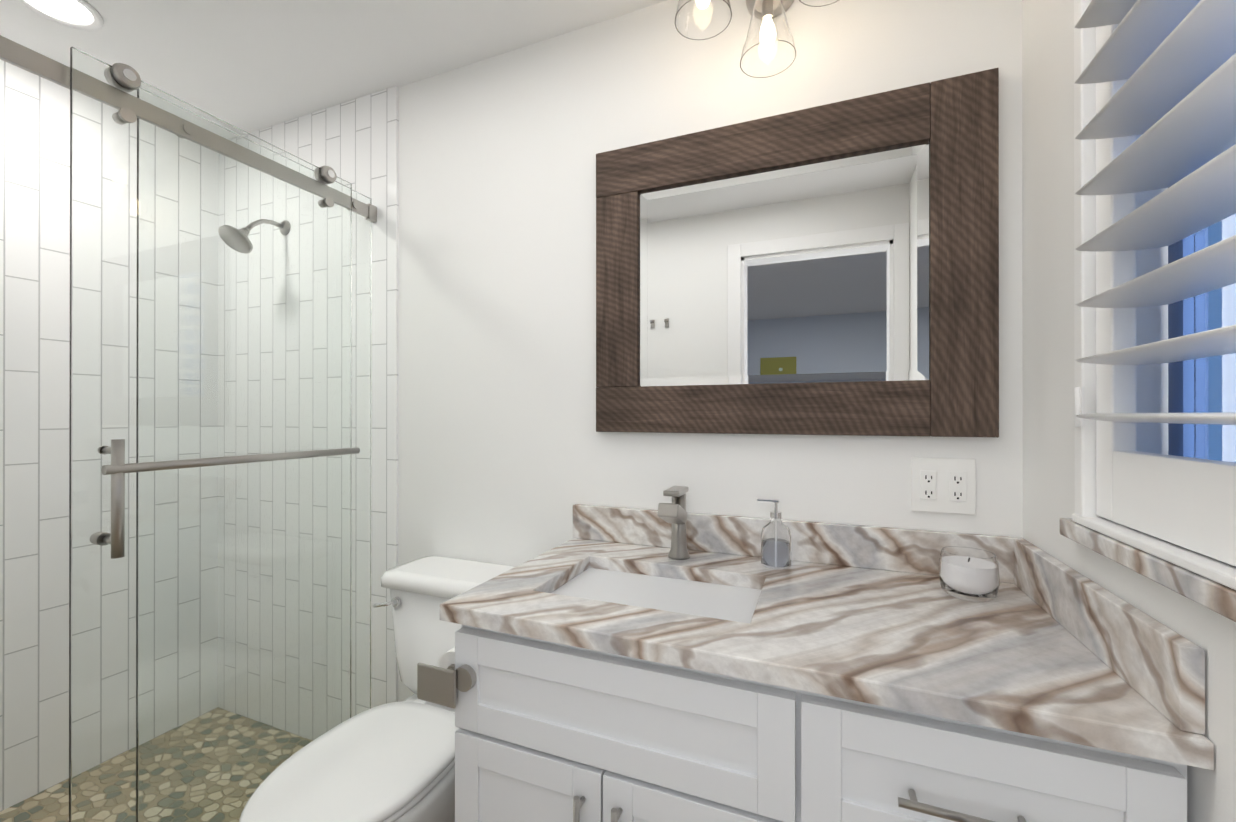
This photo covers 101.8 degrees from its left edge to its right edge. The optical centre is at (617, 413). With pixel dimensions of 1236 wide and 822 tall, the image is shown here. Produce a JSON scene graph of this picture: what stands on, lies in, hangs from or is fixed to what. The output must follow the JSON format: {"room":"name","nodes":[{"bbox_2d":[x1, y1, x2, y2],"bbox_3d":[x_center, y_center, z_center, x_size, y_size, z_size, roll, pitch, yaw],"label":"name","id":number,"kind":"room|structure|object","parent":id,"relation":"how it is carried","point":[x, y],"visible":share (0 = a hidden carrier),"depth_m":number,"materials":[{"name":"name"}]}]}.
{"room":"bathroom","nodes":[
{"label":"bathroom","id":0,"kind":"room"},
{"bbox_2d":[0,0,666,132],"bbox_3d":[-0.720,-1.218,0.928,3.100,0.080,1.820,0,0,22],"label":"ceiling","id":1,"kind":"structure","parent":0,"point":[249,66],"depth_m":1.58,"materials":[{"name":"white paint"}]},
{"bbox_2d":[17,0,103,30],"bbox_3d":[-1.612,-1.175,1.441,0.190,0.006,0.190,0,0,22],"label":"recessed light","id":2,"kind":"object","parent":1,"relation":"in","point":[81,14],"visible":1,"depth_m":1.47,"materials":[{"name":"white plastic"}]},
{"bbox_2d":[398,0,1022,701],"bbox_3d":[-0.400,0.048,1.713,3.100,2.450,0.120,0,0,22],"label":"wall","id":3,"kind":"structure","parent":0,"point":[508,454],"depth_m":1.54,"materials":[{"name":"white paint"}]},
{"bbox_2d":[250,86,398,707],"bbox_3d":[-1.271,0.049,1.996,1.033,2.450,0.010,0,0,22],"label":"wall tile","id":4,"kind":"structure","parent":3,"relation":"attached to","point":[355,142],"depth_m":1.83,"materials":[{"name":"white tile"}]},
{"bbox_2d":[0,35,376,222],"bbox_3d":[-1.185,-0.728,1.111,0.029,0.056,1.568,0,0,22],"label":"shower rail","id":5,"kind":"object","parent":4,"relation":"attached to","point":[30,60],"visible":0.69,"depth_m":1.05,"materials":[{"name":"silver metal"}]},
{"bbox_2d":[69,47,359,821],"bbox_3d":[-1.028,0.228,1.388,0.100,2.064,0.690,0,0,22],"label":"sliding shower door","id":6,"kind":"structure","parent":5,"relation":"hanging from","point":[211,450],"depth_m":1.29,"materials":[{"name":"clear glass"}]},
{"bbox_2d":[675,0,838,77],"bbox_3d":[0.352,-1.019,1.193,0.402,0.311,0.280,0,0,22],"label":"sconce","id":7,"kind":"object","parent":3,"relation":"attached to","point":[768,49],"visible":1,"depth_m":1.22,"materials":[{"name":"clear glass"}]},
{"bbox_2d":[596,68,998,437],"bbox_3d":[0.394,-0.357,1.310,0.982,0.821,0.028,0,0,22],"label":"mirror","id":8,"kind":"object","parent":3,"relation":"attached to","point":[830,269],"visible":0.98,"depth_m":1.27,"materials":[{"name":"brown wood"}]},
{"bbox_2d":[911,457,975,514],"bbox_3d":[0.758,0.168,1.172,0.129,0.128,0.010,0,0,22],"label":"electrical outlet plate","id":9,"kind":"object","parent":3,"relation":"attached to","point":[943,485],"visible":1,"depth_m":1.17,"materials":[{"name":"white plastic"}]},
{"bbox_2d":[1022,0,1235,821],"bbox_3d":[0.661,0.045,0.365,0.120,2.450,1.820,0,0,22],"label":"wall","id":10,"kind":"structure","parent":0,"point":[1048,250],"depth_m":0.93,"materials":[{"name":"white paint"}]},
{"bbox_2d":[1060,518,1235,621],"bbox_3d":[0.681,0.196,0.481,0.130,0.030,0.810,0,0,22],"label":"window sill","id":11,"kind":"structure","parent":10,"relation":"attached to","point":[1216,597],"depth_m":0.62,"materials":[{"name":"stone"}]},
{"bbox_2d":[1072,0,1235,589],"bbox_3d":[0.652,-0.367,0.488,0.114,1.095,0.750,0,0,22],"label":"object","id":12,"kind":"object","parent":10,"relation":"attached to","point":[1159,76],"visible":1,"depth_m":0.67,"materials":[{"name":"white"}]},
{"bbox_2d":[1168,186,1235,462],"bbox_3d":[0.739,-0.354,0.453,0.030,1.070,0.700,0,0,22],"label":"window unit","id":13,"kind":"structure","parent":10,"relation":"in","point":[1204,385],"depth_m":0.73,"materials":[{"name":"blue glass"}]},
{"bbox_3d":[-0.229,1.311,0.724,2.040,0.080,1.820,0,0,22],"label":"floor","id":14,"kind":"structure","parent":0,"visible":0},
{"bbox_2d":[239,556,515,821],"bbox_3d":[-0.581,0.877,1.322,0.472,0.790,0.732,0,0,22],"label":"toilet","id":15,"kind":"object","parent":14,"relation":"on","point":[392,762],"visible":0.56,"depth_m":1.26,"materials":[{"name":"white ceramic"}]},
{"bbox_2d":[440,504,1213,821],"bbox_3d":[0.270,0.773,1.043,1.111,0.997,0.612,0,0,22],"label":"bathroom vanity","id":16,"kind":"object","parent":14,"relation":"on","point":[622,664],"visible":1,"depth_m":0.83,"materials":[{"name":"white stone"}]},
{"bbox_2d":[417,647,476,707],"bbox_3d":[-0.316,0.551,1.083,0.165,0.124,0.222,0,0,22],"label":"toilet paper holder","id":17,"kind":"object","parent":16,"relation":"attached to","point":[441,681],"visible":0.62,"depth_m":0.98,"materials":[{"name":"silver metal"}]},
{"bbox_2d":[657,486,689,559],"bbox_3d":[0.144,0.283,1.278,0.056,0.182,0.136,0,0,22],"label":"faucet","id":18,"kind":"object","parent":16,"relation":"on","point":[674,512],"visible":1,"depth_m":1.29,"materials":[{"name":"silver metal"}]},
{"bbox_2d":[757,498,790,568],"bbox_3d":[0.386,0.292,1.241,0.081,0.163,0.072,0,0,22],"label":"soap dispenser","id":19,"kind":"object","parent":16,"relation":"on","point":[775,543],"visible":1,"depth_m":1.21,"materials":[{"name":"clear glass"}]},
{"bbox_2d":[939,546,999,601],"bbox_3d":[0.723,0.330,1.036,0.104,0.088,0.104,0,0,22],"label":"candle","id":20,"kind":"object","parent":16,"relation":"on","point":[969,574],"visible":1,"depth_m":1.00,"materials":[{"name":"white wax"}]},
{"bbox_3d":[-2.123,0.047,1.430,0.120,2.450,1.700,0,0,22],"label":"wall","id":21,"kind":"structure","parent":0,"visible":0},
{"bbox_2d":[0,59,69,811],"bbox_3d":[-2.042,0.048,1.457,0.010,2.450,1.570,0,0,22],"label":"wall tile","id":22,"kind":"structure","parent":21,"relation":"attached to","point":[34,379],"depth_m":1.67,"materials":[{"name":"white tile"}]},
{"label":"outside","id":23,"kind":"structure","parent":0,"visible":0},
{"bbox_2d":[0,779,68,821],"bbox_3d":[-1.665,1.312,1.307,1.060,0.080,1.820,0,0,22],"label":"floor","id":24,"kind":"structure","parent":23,"point":[50,804],"depth_m":1.62,"materials":[{"name":"stone"}]},
{"bbox_3d":[-1.204,1.254,1.114,0.060,0.035,1.569,0,0,22],"label":"trim","id":25,"kind":"structure","parent":24,"relation":"on","visible":0},
{"bbox_2d":[351,190,371,717],"bbox_3d":[-1.040,0.224,1.529,0.017,2.026,0.679,0,0,22],"label":"shower wall","id":26,"kind":"structure","parent":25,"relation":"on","point":[361,494],"depth_m":1.80,"materials":[{"name":"clear"}]}
]}

